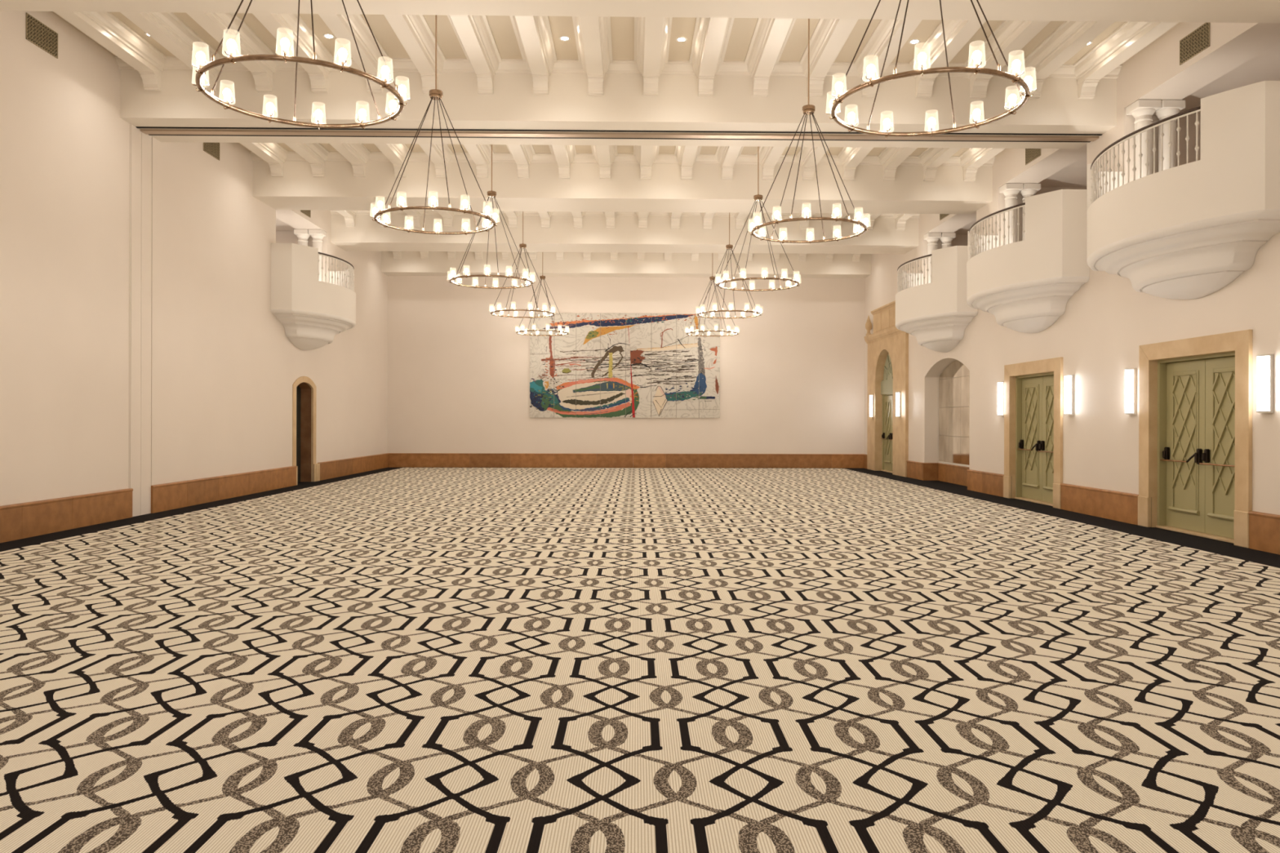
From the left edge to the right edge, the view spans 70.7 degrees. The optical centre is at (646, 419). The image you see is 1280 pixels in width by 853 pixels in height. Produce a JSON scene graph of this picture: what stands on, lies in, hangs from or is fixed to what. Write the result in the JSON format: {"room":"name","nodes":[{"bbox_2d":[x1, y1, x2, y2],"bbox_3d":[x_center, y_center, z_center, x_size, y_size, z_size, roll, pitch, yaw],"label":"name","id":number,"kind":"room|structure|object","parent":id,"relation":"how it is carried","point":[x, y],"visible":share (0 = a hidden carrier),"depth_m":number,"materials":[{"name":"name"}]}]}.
{"room":"event hall","nodes":[
{"label":"event hall","id":0,"kind":"room"},
{"bbox_2d":[0,10,387,506],"bbox_3d":[-8.522,-1.851,9.546,2.000,6.680,35.363,0,0,-1],"label":"wall","id":1,"kind":"structure","parent":0,"point":[225,369],"depth_m":13.02,"materials":[{"name":"paint"}]},
{"bbox_2d":[26,12,57,58],"bbox_3d":[-7.535,-4.789,11.266,0.010,0.331,0.600,0,0,-1],"label":"air vent","id":2,"kind":"object","parent":1,"relation":"in","point":[38,33],"visible":1,"depth_m":11.26,"materials":[{"name":"black"}]},
{"bbox_2d":[128,123,153,516],"bbox_3d":[-7.577,-1.458,13.546,0.020,5.778,0.610,0,0,-1],"label":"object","id":3,"kind":"structure","parent":1,"relation":"attached to","point":[141,144],"depth_m":13.53,"materials":[{"name":"paint"}]},
{"bbox_2d":[0,453,388,542],"bbox_3d":[-7.503,1.219,9.543,0.051,0.425,35.321,0,0,-1],"label":"baseboard","id":4,"kind":"structure","parent":1,"relation":"attached to","point":[34,518],"depth_m":13.90,"materials":[{"name":"brown wood"}]},
{"bbox_2d":[203,142,219,160],"bbox_3d":[-7.608,-4.789,15.810,0.010,0.331,0.600,0,0,-1],"label":"air vent","id":5,"kind":"object","parent":1,"relation":"in","point":[211,148],"visible":0.62,"depth_m":15.85,"materials":[{"name":"black metal"}]},
{"bbox_2d":[293,229,311,245],"bbox_3d":[-8.226,-3.531,21.641,0.330,2.014,0.330,0,0,-1],"label":"column","id":6,"kind":"structure","parent":1,"relation":"on","point":[303,235],"depth_m":21.53,"materials":[{"name":"white paint"}]},
{"bbox_2d":[300,209,311,217],"bbox_3d":[-7.681,-4.789,20.369,0.010,0.331,0.600,0,0,-1],"label":"air vent","id":7,"kind":"object","parent":1,"relation":"in","point":[308,212],"visible":0.43,"depth_m":20.47,"materials":[{"name":"black"}]},
{"bbox_2d":[292,376,319,484],"bbox_3d":[-7.830,0.223,20.405,0.382,2.415,1.565,0,0,-1],"label":"door frame","id":8,"kind":"structure","parent":1,"relation":"in","point":[304,388],"depth_m":20.85,"materials":[{"name":"beige stone"}]},
{"bbox_2d":[271,243,355,350],"bbox_3d":[-7.163,-2.583,20.228,1.050,2.050,3.600,0,0,-1],"label":"balcony","id":9,"kind":"object","parent":1,"relation":"attached to","point":[311,311],"visible":1,"depth_m":18.96,"materials":[{"name":"white paint"}]},
{"bbox_2d":[308,229,326,281],"bbox_3d":[-7.881,-3.530,21.646,0.330,2.014,0.330,0,0,-1],"label":"column","id":10,"kind":"structure","parent":1,"relation":"on","point":[317,235],"depth_m":21.55,"materials":[{"name":"white paint"}]},
{"bbox_2d":[386,275,865,453],"bbox_3d":[-0.572,-1.831,27.357,14.469,6.680,0.001,0,0,-1],"label":"wall","id":11,"kind":"structure","parent":0,"point":[793,375],"depth_m":27.36,"materials":[{"name":"paint"}]},
{"bbox_2d":[529,312,719,417],"bbox_3d":[-0.636,-1.643,27.318,5.751,3.160,0.069,0,0,-1],"label":"picture","id":12,"kind":"object","parent":11,"relation":"attached to","point":[607,365],"visible":1,"depth_m":27.29,"materials":[{"name":"fabric"}]},
{"bbox_2d":[388,453,863,467],"bbox_3d":[-0.579,1.236,27.331,14.465,0.425,0.051,0,0,-1],"label":"baseboard","id":13,"kind":"structure","parent":11,"relation":"attached to","point":[395,460],"depth_m":27.31,"materials":[{"name":"brown wood"}]},
{"bbox_2d":[0,0,1279,278],"bbox_3d":[-0.281,-4.751,9.678,14.569,0.840,35.463,0,0,-1],"label":"ceiling","id":14,"kind":"structure","parent":0,"point":[593,207],"depth_m":13.12,"materials":[{"name":"beige paint"}]},
{"bbox_2d":[191,0,410,129],"bbox_3d":[-2.550,-3.785,6.727,1.542,2.781,1.542,0,0,-11],"label":"ring chandelier","id":15,"kind":"object","parent":14,"relation":"hanging from","point":[231,44],"visible":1,"depth_m":6.59,"materials":[{"name":"brown metal"}]},
{"bbox_2d":[322,33,334,39],"bbox_3d":[-4.282,-5.177,12.183,0.156,0.005,0.156,0,0,-1],"label":"recessed light","id":16,"kind":"object","parent":14,"relation":"in","point":[326,35],"visible":1,"depth_m":12.18,"materials":[{"name":"white glass"}]},
{"bbox_2d":[369,14,499,235],"bbox_3d":[-2.560,-3.785,10.994,1.542,2.781,1.542,0,0,-11],"label":"ring chandelier","id":17,"kind":"object","parent":14,"relation":"hanging from","point":[435,94],"visible":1,"depth_m":10.97,"materials":[{"name":"brown metal"}]},
{"bbox_2d":[447,144,535,288],"bbox_3d":[-2.709,-3.785,15.844,1.542,2.781,1.542,0,0,-4],"label":"ring chandelier","id":18,"kind":"object","parent":14,"relation":"hanging from","point":[491,193],"visible":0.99,"depth_m":15.80,"materials":[{"name":"brown metal"}]},
{"bbox_2d":[488,211,555,318],"bbox_3d":[-2.810,-3.785,20.587,1.542,2.781,1.542,0,0,-21],"label":"ring chandelier","id":19,"kind":"object","parent":14,"relation":"hanging from","point":[522,246],"visible":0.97,"depth_m":20.54,"materials":[{"name":"brown metal"}]},
{"bbox_2d":[515,252,569,336],"bbox_3d":[-2.882,-3.786,25.137,1.542,2.781,1.542,0,0,-18],"label":"ring chandelier","id":20,"kind":"object","parent":14,"relation":"hanging from","point":[542,277],"visible":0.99,"depth_m":25.11,"materials":[{"name":"brown metal"}]},
{"bbox_2d":[559,35,570,40],"bbox_3d":[-1.103,-5.169,12.234,0.156,0.005,0.156,0,0,-1],"label":"recessed light","id":21,"kind":"object","parent":14,"relation":"in","point":[562,37],"visible":1,"depth_m":12.24,"materials":[{"name":"white glass"}]},
{"bbox_2d":[135,126,1102,142],"bbox_3d":[-0.347,-4.314,13.691,14.461,0.031,0.386,0,0,-1],"label":"track","id":22,"kind":"object","parent":14,"relation":"attached to","point":[177,131],"visible":1,"depth_m":13.64,"materials":[{"name":"beige metal"}]},
{"bbox_2d":[675,36,687,42],"bbox_3d":[0.482,-5.165,12.259,0.156,0.005,0.156,0,0,-1],"label":"recessed light","id":23,"kind":"object","parent":14,"relation":"in","point":[681,39],"visible":1,"depth_m":12.26,"materials":[{"name":"white glass"}]},
{"bbox_2d":[684,253,739,337],"bbox_3d":[1.854,-3.774,25.196,1.542,2.781,1.542,0,0,-4],"label":"ring chandelier","id":24,"kind":"object","parent":14,"relation":"hanging from","point":[712,277],"visible":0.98,"depth_m":25.14,"materials":[{"name":"brown metal"}]},
{"bbox_2d":[695,276,763,319],"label":"ring chandelier","id":25,"kind":"object","parent":14,"relation":"hanging from","point":[699,311],"depth_m":20.53,"materials":[{"name":"brown metal"}]},
{"bbox_2d":[715,213,748,288],"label":"ring chandelier","id":26,"kind":"object","parent":14,"relation":"hanging from","point":[729,246],"depth_m":20.61,"materials":[{"name":"brown metal"}]},
{"bbox_2d":[715,146,800,291],"bbox_3d":[1.996,-3.773,16.062,1.542,2.781,1.542,0,0,-2],"label":"ring chandelier","id":27,"kind":"object","parent":14,"relation":"hanging from","point":[758,197],"visible":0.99,"depth_m":16.04,"materials":[{"name":"brown metal"}]},
{"bbox_2d":[747,18,871,244],"bbox_3d":[2.071,-3.773,11.498,1.542,2.781,1.542,0,0,-18],"label":"ring chandelier","id":28,"kind":"object","parent":14,"relation":"hanging from","point":[808,109],"visible":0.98,"depth_m":11.48,"materials":[{"name":"brown metal"}]},
{"bbox_2d":[908,39,920,44],"bbox_3d":[3.661,-5.157,12.310,0.156,0.005,0.156,0,0,-1],"label":"recessed light","id":29,"kind":"object","parent":14,"relation":"in","point":[913,41],"visible":1,"depth_m":12.31,"materials":[{"name":"white glass"}]},
{"bbox_2d":[826,0,1036,137],"bbox_3d":[2.155,-3.773,6.906,1.542,2.781,1.542,0,0,-10],"label":"ring chandelier","id":30,"kind":"object","parent":14,"relation":"hanging from","point":[976,56],"visible":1,"depth_m":6.78,"materials":[{"name":"brown metal"}]},
{"bbox_2d":[0,467,1279,568],"bbox_3d":[-0.197,1.510,9.680,15.869,0.120,35.763,0,0,-1],"label":"carpet border","id":31,"kind":"structure","parent":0,"point":[1222,548],"depth_m":13.07,"materials":[{"name":"black carpet"}]},
{"bbox_2d":[0,467,1279,852],"bbox_3d":[-0.379,1.446,9.695,13.200,0.006,34.800,0,0,-1],"label":"carpet","id":32,"kind":"object","parent":31,"relation":"on","point":[402,660],"visible":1,"depth_m":5.13,"materials":[{"name":"beige carpet"}]},
{"bbox_2d":[864,22,1279,515],"bbox_3d":[8.045,-1.810,9.811,2.200,6.680,35.363,0,0,-1],"label":"wall","id":33,"kind":"structure","parent":0,"point":[1099,335],"depth_m":13.51,"materials":[{"name":"paint"}]},
{"bbox_2d":[864,300,908,476],"bbox_3d":[6.746,-0.848,25.016,0.415,4.630,3.870,0,0,-1],"label":"door","id":34,"kind":"structure","parent":33,"relation":"in","point":[887,434],"depth_m":25.30,"materials":[{"name":"beige stone"}]},
{"bbox_2d":[865,315,871,335],"bbox_3d":[6.566,-2.786,26.628,0.195,0.600,0.195,0,0,10],"label":"urn","id":35,"kind":"object","parent":34,"relation":"on","point":[868,325],"visible":0.99,"depth_m":26.57,"materials":[{"name":"beige stone"}]},
{"bbox_2d":[869,395,874,417],"bbox_3d":[6.547,-0.404,26.238,0.109,0.650,0.180,0,0,-1],"label":"wall sconce","id":36,"kind":"object","parent":34,"relation":"attached to","point":[871,397],"visible":1,"depth_m":26.16,"materials":[{"name":"white glass"}]},
{"bbox_2d":[869,395,872,416],"bbox_3d":[6.530,-0.404,26.238,0.063,0.606,0.164,0,0,-1],"label":"diffuser","id":37,"kind":"object","parent":36,"relation":"attached to","point":[870,397],"depth_m":26.17,"materials":[{"name":"white glass"}]},
{"bbox_2d":[895,391,901,417],"bbox_3d":[6.589,-0.404,23.608,0.109,0.650,0.180,0,0,-1],"label":"wall sconce","id":38,"kind":"object","parent":34,"relation":"attached to","point":[898,393],"visible":1,"depth_m":23.53,"materials":[{"name":"white glass"}]},
{"bbox_2d":[896,392,899,416],"bbox_3d":[6.572,-0.404,23.608,0.063,0.606,0.164,0,0,-1],"label":"diffuser","id":39,"kind":"object","parent":38,"relation":"attached to","point":[897,393],"depth_m":23.54,"materials":[{"name":"white glass"}]},
{"bbox_2d":[923,232,941,283],"bbox_3d":[6.926,-3.493,21.834,0.330,2.014,0.330,0,0,-1],"label":"column","id":40,"kind":"structure","parent":33,"relation":"on","point":[932,238],"depth_m":21.74,"materials":[{"name":"white paint"}]},
{"bbox_2d":[895,245,977,352],"bbox_3d":[6.250,-2.549,20.302,1.050,2.050,3.600,0,0,-1],"label":"balcony","id":41,"kind":"object","parent":33,"relation":"attached to","point":[938,313],"visible":1,"depth_m":19.17,"materials":[{"name":"white paint"}]},
{"bbox_2d":[939,213,949,220],"bbox_3d":[6.774,-4.753,20.491,0.010,0.331,0.600,0,0,-1],"label":"air vent","id":42,"kind":"object","parent":33,"relation":"in","point":[941,215],"visible":0.3,"depth_m":20.61,"materials":[{"name":"black"}]},
{"bbox_2d":[938,232,955,248],"bbox_3d":[7.271,-3.492,21.839,0.330,2.014,0.330,0,0,-1],"label":"column","id":43,"kind":"structure","parent":33,"relation":"on","point":[946,238],"depth_m":21.72,"materials":[{"name":"white paint"}]},
{"bbox_2d":[937,360,969,466],"bbox_3d":[7.115,-0.170,20.421,0.028,2.424,2.884,0,0,-1],"label":"wall","id":44,"kind":"structure","parent":33,"relation":"attached to","point":[953,393],"depth_m":20.80,"materials":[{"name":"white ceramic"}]},
{"bbox_2d":[997,381,1004,415],"bbox_3d":[6.767,-0.403,17.230,0.109,0.650,0.180,0,0,-1],"label":"wall sconce","id":45,"kind":"object","parent":33,"relation":"attached to","point":[1000,384],"visible":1,"depth_m":17.16,"materials":[{"name":"white glass"}]},
{"bbox_2d":[999,182,1022,244],"bbox_3d":[6.999,-3.493,17.314,0.330,2.014,0.330,0,0,-1],"label":"column","id":46,"kind":"structure","parent":33,"relation":"on","point":[1010,190],"depth_m":17.22,"materials":[{"name":"white paint"}]},
{"bbox_2d":[966,189,1089,333],"bbox_3d":[6.323,-2.549,15.783,1.050,2.050,3.600,0,0,-1],"label":"balcony","id":47,"kind":"object","parent":33,"relation":"attached to","point":[1028,284],"visible":1,"depth_m":14.61,"materials":[{"name":"white paint"}]},
{"bbox_2d":[1017,183,1040,239],"bbox_3d":[7.344,-3.492,17.320,0.330,2.014,0.330,0,0,-1],"label":"column","id":48,"kind":"structure","parent":33,"relation":"on","point":[1028,189],"depth_m":17.20,"materials":[{"name":"white paint"}]},
{"bbox_2d":[1003,356,1062,509],"bbox_3d":[6.947,0.217,15.968,0.328,2.500,2.260,0,0,-1],"label":"door","id":49,"kind":"structure","parent":33,"relation":"in","point":[1033,390],"depth_m":16.20,"materials":[{"name":"green wood"}]},
{"bbox_2d":[1025,148,1040,164],"bbox_3d":[6.846,-4.753,15.971,0.010,0.331,0.600,0,0,-1],"label":"air vent","id":50,"kind":"object","parent":33,"relation":"in","point":[1031,154],"visible":0.52,"depth_m":16.02,"materials":[{"name":"black"}]},
{"bbox_2d":[1063,374,1074,415],"bbox_3d":[6.809,-0.403,14.561,0.109,0.650,0.180,0,0,-1],"label":"wall sconce","id":51,"kind":"object","parent":33,"relation":"attached to","point":[1068,379],"visible":1,"depth_m":14.49,"materials":[{"name":"white glass"}]},
{"bbox_2d":[1064,375,1071,413],"bbox_3d":[6.792,-0.403,14.560,0.063,0.606,0.164,0,0,-1],"label":"diffuser","id":52,"kind":"object","parent":51,"relation":"attached to","point":[1068,379],"depth_m":14.50,"materials":[{"name":"white glass"}]},
{"bbox_2d":[863,453,1279,555],"bbox_3d":[7.091,1.255,9.776,0.411,0.425,35.321,0,0,-1],"label":"baseboard","id":53,"kind":"structure","parent":33,"relation":"attached to","point":[1264,528],"depth_m":13.95,"materials":[{"name":"brown wood"}]},
{"bbox_2d":[1124,368,1136,414],"bbox_3d":[6.838,-0.403,12.771,0.109,0.650,0.180,0,0,-1],"label":"wall sconce","id":54,"kind":"object","parent":33,"relation":"attached to","point":[1130,373],"visible":1,"depth_m":12.70,"materials":[{"name":"white glass"}]},
{"bbox_2d":[1124,369,1133,413],"bbox_3d":[6.821,-0.403,12.771,0.063,0.606,0.164,0,0,-1],"label":"diffuser","id":55,"kind":"object","parent":54,"relation":"attached to","point":[1129,374],"depth_m":12.71,"materials":[{"name":"white glass"}]},
{"bbox_2d":[1125,99,1161,180],"bbox_3d":[7.070,-3.492,12.835,0.330,2.014,0.330,0,0,-1],"label":"column","id":56,"kind":"structure","parent":33,"relation":"on","point":[1143,110],"depth_m":12.74,"materials":[{"name":"white paint"}]},
{"bbox_2d":[1153,99,1185,172],"bbox_3d":[7.415,-3.491,12.840,0.330,2.014,0.330,0,0,-1],"label":"column","id":57,"kind":"structure","parent":33,"relation":"on","point":[1169,108],"depth_m":12.74,"materials":[{"name":"white paint"}]},
{"bbox_2d":[1086,80,1279,299],"bbox_3d":[6.394,-2.549,11.304,1.050,2.050,3.600,0,0,-1],"label":"balcony","id":58,"kind":"object","parent":33,"relation":"attached to","point":[1188,231],"visible":1,"depth_m":10.29,"materials":[{"name":"white paint"}]},
{"bbox_2d":[1179,22,1209,65],"bbox_3d":[6.920,-4.753,11.392,0.010,0.331,0.600,0,0,-1],"label":"air vent","id":59,"kind":"object","parent":33,"relation":"in","point":[1198,40],"visible":0.94,"depth_m":11.38,"materials":[{"name":"black"}]},
{"bbox_2d":[1137,329,1252,548],"bbox_3d":[7.019,0.218,11.434,0.328,2.500,2.250,0,0,-1],"label":"door","id":60,"kind":"structure","parent":33,"relation":"in","point":[1195,394],"depth_m":11.54,"materials":[{"name":"green wood"}]},
{"bbox_2d":[1256,354,1273,413],"bbox_3d":[6.881,-0.403,10.061,0.109,0.650,0.180,0,0,-1],"label":"wall sconce","id":61,"kind":"object","parent":33,"relation":"attached to","point":[1264,362],"visible":1,"depth_m":9.99,"materials":[{"name":"white glass"}]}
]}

